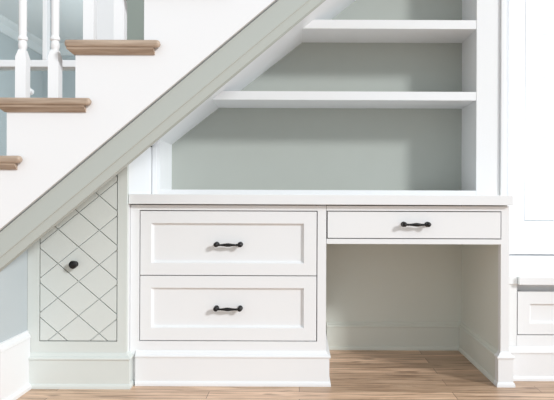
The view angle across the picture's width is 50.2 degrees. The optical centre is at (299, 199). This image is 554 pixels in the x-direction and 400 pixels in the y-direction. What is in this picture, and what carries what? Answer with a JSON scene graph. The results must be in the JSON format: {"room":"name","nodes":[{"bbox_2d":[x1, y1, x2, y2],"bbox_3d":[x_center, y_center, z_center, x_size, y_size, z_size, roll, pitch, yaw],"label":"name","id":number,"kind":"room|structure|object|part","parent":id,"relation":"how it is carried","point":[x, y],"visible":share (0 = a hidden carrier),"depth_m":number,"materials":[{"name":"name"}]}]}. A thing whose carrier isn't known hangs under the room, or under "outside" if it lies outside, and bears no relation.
{"room":"home office","nodes":[
{"label":"home office","id":0,"kind":"room"},
{"bbox_2d":[0,249,27,342],"bbox_3d":[-1.136,0.441,2.240,0.100,0.609,0.256,0,0,0],"label":"wall","id":1,"kind":"structure","parent":0,"point":[14,277],"depth_m":2.24,"materials":[{"name":"grey paint"}]},
{"bbox_2d":[0,330,30,399],"bbox_3d":[-1.073,0.632,2.229,0.026,0.228,0.234,0,0,0],"label":"baseboard","id":2,"kind":"structure","parent":1,"relation":"attached to","point":[14,351],"depth_m":2.22,"materials":[{"name":"white wood"}]},
{"bbox_2d":[0,32,41,155],"bbox_3d":[-3.107,-0.712,5.055,0.100,2.900,3.870,0,0,0],"label":"wall","id":3,"kind":"structure","parent":0,"point":[9,48],"depth_m":6.18,"materials":[{"name":"grey paint"}]},
{"bbox_2d":[0,14,74,55],"bbox_3d":[-1.273,-1.765,5.055,3.560,0.120,3.870,0,0,0],"label":"trim","id":4,"kind":"structure","parent":3,"relation":"attached to","point":[9,28],"depth_m":6.46,"materials":[{"name":"white paint"}]},
{"bbox_2d":[0,0,82,42],"bbox_3d":[-1.293,-1.850,5.105,3.800,0.050,3.970,0,0,0],"label":"ceiling","id":5,"kind":"structure","parent":0,"point":[71,11],"depth_m":5.88,"materials":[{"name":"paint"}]},
{"bbox_2d":[42,56,74,97],"bbox_3d":[-1.297,-0.705,7.040,3.800,2.900,0.100,0,0,0],"label":"wall","id":6,"kind":"structure","parent":0,"point":[68,77],"depth_m":6.99,"materials":[{"name":"grey paint"}]},
{"bbox_2d":[16,350,553,399],"bbox_3d":[-0.403,0.773,3.090,9.200,0.050,8.600,0,0,0],"label":"floor","id":7,"kind":"structure","parent":0,"point":[354,374],"depth_m":2.36,"materials":[{"name":"brown wood"}]},
{"bbox_2d":[27,147,151,388],"bbox_3d":[-0.876,0.251,2.652,0.415,0.992,0.676,0,0,0],"label":"base cabinet","id":8,"kind":"object","parent":7,"relation":"on","point":[78,297],"visible":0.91,"depth_m":2.35,"materials":[{"name":"white paint"}]},
{"bbox_3d":[-0.895,0.255,2.332,0.033,0.033,0.035,0,0,0],"label":"knob","id":9,"kind":"part","parent":8,"relation":"part of","materials":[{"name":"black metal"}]},
{"bbox_3d":[-0.887,0.286,2.359,0.395,0.922,0.022,0,0,0],"label":"frame","id":10,"kind":"part","parent":8,"relation":"part of","materials":[{"name":"white paint"}]},
{"bbox_3d":[-0.882,0.211,2.358,0.304,0.697,0.019,0,0,0],"label":"door","id":11,"kind":"part","parent":8,"relation":"part of","materials":[{"name":"white paint"}]},
{"bbox_3d":[-0.698,0.252,2.680,0.018,0.992,0.620,0,0,0],"label":"panel","id":12,"kind":"part","parent":8,"relation":"part of","materials":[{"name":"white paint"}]},
{"bbox_2d":[0,0,325,271],"bbox_3d":[-0.408,-0.467,2.505,2.232,2.167,0.970,0,0,0],"label":"staircase","id":13,"kind":"structure","parent":7,"relation":"on","point":[129,94],"depth_m":2.05,"materials":[{"name":"white paint"}]},
{"bbox_3d":[-1.132,-0.116,2.508,0.300,0.021,0.964,0,0,0],"label":"cove moulding","id":14,"kind":"part","parent":13,"relation":"part of","materials":[{"name":"brown wood"}]},
{"bbox_3d":[-0.893,-0.315,2.508,0.300,0.021,0.964,0,0,0],"label":"cove moulding","id":15,"kind":"part","parent":13,"relation":"part of","materials":[{"name":"brown wood"}]},
{"bbox_3d":[-0.654,-0.514,2.508,0.300,0.021,0.964,0,0,0],"label":"cove moulding","id":16,"kind":"part","parent":13,"relation":"part of","materials":[{"name":"brown wood"}]},
{"bbox_2d":[130,204,330,386],"bbox_3d":[-0.281,0.383,2.677,0.814,0.731,0.626,0,0,0],"label":"base cabinet","id":17,"kind":"object","parent":7,"relation":"on","point":[221,294],"visible":1,"depth_m":2.39,"materials":[{"name":"white wood"}]},
{"bbox_3d":[-0.291,0.439,2.400,0.714,0.261,0.020,0,0,0],"label":"drawer","id":18,"kind":"part","parent":17,"relation":"part of","materials":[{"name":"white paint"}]},
{"bbox_3d":[-0.291,0.439,2.384,0.118,0.021,0.038,0,0,0],"label":"handle","id":19,"kind":"part","parent":17,"relation":"part of","materials":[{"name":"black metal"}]},
{"bbox_3d":[-0.290,0.180,2.384,0.118,0.021,0.038,0,0,0],"label":"handle","id":20,"kind":"part","parent":17,"relation":"part of","materials":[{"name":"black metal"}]},
{"bbox_3d":[-0.290,0.175,2.400,0.714,0.259,0.020,0,0,0],"label":"drawer","id":21,"kind":"part","parent":17,"relation":"part of","materials":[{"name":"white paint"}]},
{"bbox_2d":[129,194,512,204],"bbox_3d":[0.085,-0.001,2.676,1.542,0.040,0.625,0,0,0],"label":"countertop","id":22,"kind":"structure","parent":17,"relation":"on","point":[133,198],"depth_m":2.36,"materials":[{"name":"white wood"}]},
{"bbox_2d":[152,0,505,194],"bbox_3d":[0.134,-0.670,2.695,1.637,1.298,0.631,0,0,0],"label":"bookcase","id":23,"kind":"object","parent":22,"relation":"on","point":[358,97],"visible":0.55,"depth_m":2.98,"materials":[{"name":"grey paint"}]},
{"bbox_3d":[-0.674,-0.137,2.733,0.021,0.225,0.004,0,0,0],"label":"edge moulding","id":24,"kind":"part","parent":23,"relation":"part of","materials":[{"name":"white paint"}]},
{"bbox_3d":[-0.667,-0.152,2.860,0.038,0.256,0.249,0,0,0],"label":"panel","id":25,"kind":"part","parent":23,"relation":"part of","materials":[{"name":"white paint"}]},
{"bbox_3d":[-0.018,-0.784,2.682,1.333,1.073,0.605,0,0,0],"label":"sloping panel","id":26,"kind":"part","parent":23,"relation":"part of","materials":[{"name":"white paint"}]},
{"bbox_3d":[0.084,-0.034,2.859,1.464,0.025,0.248,0,0,0],"label":"rail","id":27,"kind":"part","parent":23,"relation":"part of","materials":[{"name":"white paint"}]},
{"bbox_3d":[0.204,-0.483,2.860,1.227,0.040,0.247,0,0,0],"label":"shelf","id":28,"kind":"part","parent":23,"relation":"part of","materials":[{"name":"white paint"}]},
{"bbox_3d":[0.415,-0.815,2.860,0.808,0.042,0.247,0,0,0],"label":"shelf","id":29,"kind":"part","parent":23,"relation":"part of","materials":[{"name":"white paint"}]},
{"bbox_3d":[0.834,-0.658,2.869,0.030,1.278,0.229,0,0,0],"label":"panel","id":30,"kind":"part","parent":23,"relation":"part of","materials":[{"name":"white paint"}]},
{"bbox_3d":[0.934,-0.657,2.743,0.037,1.278,0.028,0,0,0],"label":"edge moulding","id":31,"kind":"part","parent":23,"relation":"part of","materials":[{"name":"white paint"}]},
{"bbox_2d":[326,205,514,387],"bbox_3d":[0.487,0.386,2.671,0.760,0.731,0.638,0,0,0],"label":"desk unit","id":32,"kind":"object","parent":7,"relation":"on","point":[432,281],"visible":1,"depth_m":2.96,"materials":[{"name":"white wood"}]},
{"bbox_3d":[0.460,0.465,2.980,0.706,0.573,0.020,0,0,0],"label":"panel","id":33,"kind":"part","parent":32,"relation":"part of","materials":[{"name":"white paint"}]},
{"bbox_3d":[0.473,0.682,2.692,0.678,0.139,0.556,0,0,0],"label":"skirting","id":34,"kind":"part","parent":32,"relation":"part of","materials":[{"name":"white paint"}]},
{"bbox_3d":[0.462,0.102,2.615,0.700,0.106,0.450,0,0,0],"label":"drawer","id":35,"kind":"part","parent":32,"relation":"part of","materials":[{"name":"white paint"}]},
{"bbox_3d":[0.467,0.098,2.371,0.118,0.021,0.038,0,0,0],"label":"handle","id":36,"kind":"part","parent":32,"relation":"part of","materials":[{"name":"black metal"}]},
{"bbox_3d":[0.478,0.102,2.680,0.740,0.154,0.580,0,0,0],"label":"apron frame","id":37,"kind":"part","parent":32,"relation":"part of","materials":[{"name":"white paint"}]},
{"bbox_3d":[0.830,0.388,2.690,0.033,0.731,0.600,0,0,0],"label":"panel","id":38,"kind":"part","parent":32,"relation":"part of","materials":[{"name":"white paint"}]},
{"bbox_3d":[0.830,0.466,2.405,0.034,0.574,0.031,0,0,0],"label":"post","id":39,"kind":"part","parent":32,"relation":"part of","materials":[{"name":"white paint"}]},
{"bbox_2d":[509,255,553,380],"bbox_3d":[1.923,0.541,2.939,2.150,0.433,0.973,0,0,0],"label":"storage bench","id":40,"kind":"object","parent":7,"relation":"on","point":[531,278],"visible":0.34,"depth_m":2.48,"materials":[{"name":"white wood"}]},
{"bbox_3d":[1.923,0.558,2.501,2.150,0.400,0.052,0,0,0],"label":"frame","id":41,"kind":"part","parent":40,"relation":"part of","materials":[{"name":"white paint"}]},
{"bbox_3d":[1.331,0.476,2.485,0.834,0.178,0.020,0,0,0],"label":"drawer","id":42,"kind":"part","parent":40,"relation":"part of","materials":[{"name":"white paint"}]},
{"bbox_2d":[126,0,461,232],"bbox_3d":[-1.117,-0.704,3.061,4.160,2.900,0.098,0,0,0],"label":"wall","id":43,"kind":"structure","parent":0,"point":[135,8],"depth_m":3.01,"materials":[{"name":"grey paint"}]},
{"bbox_2d":[0,0,113,94],"bbox_3d":[-2.064,-0.948,3.055,2.265,1.820,0.130,0,0,0],"label":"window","id":44,"kind":"structure","parent":43,"relation":"in","point":[105,8],"depth_m":3.01,"materials":[{"name":"white paint"}]},
{"bbox_2d":[505,0,553,255],"bbox_3d":[2.083,-0.692,3.510,2.240,2.900,0.120,0,0,0],"label":"cabinet","id":45,"kind":"object","parent":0,"point":[507,1],"depth_m":3.45,"materials":[{"name":"white paint"}]},
{"bbox_2d":[508,0,553,253],"bbox_3d":[2.210,-0.761,3.485,1.985,2.160,0.130,0,0,0],"label":"door","id":46,"kind":"structure","parent":45,"relation":"attached to","point":[525,237],"depth_m":3.42,"materials":[{"name":"white wood"}]}
]}

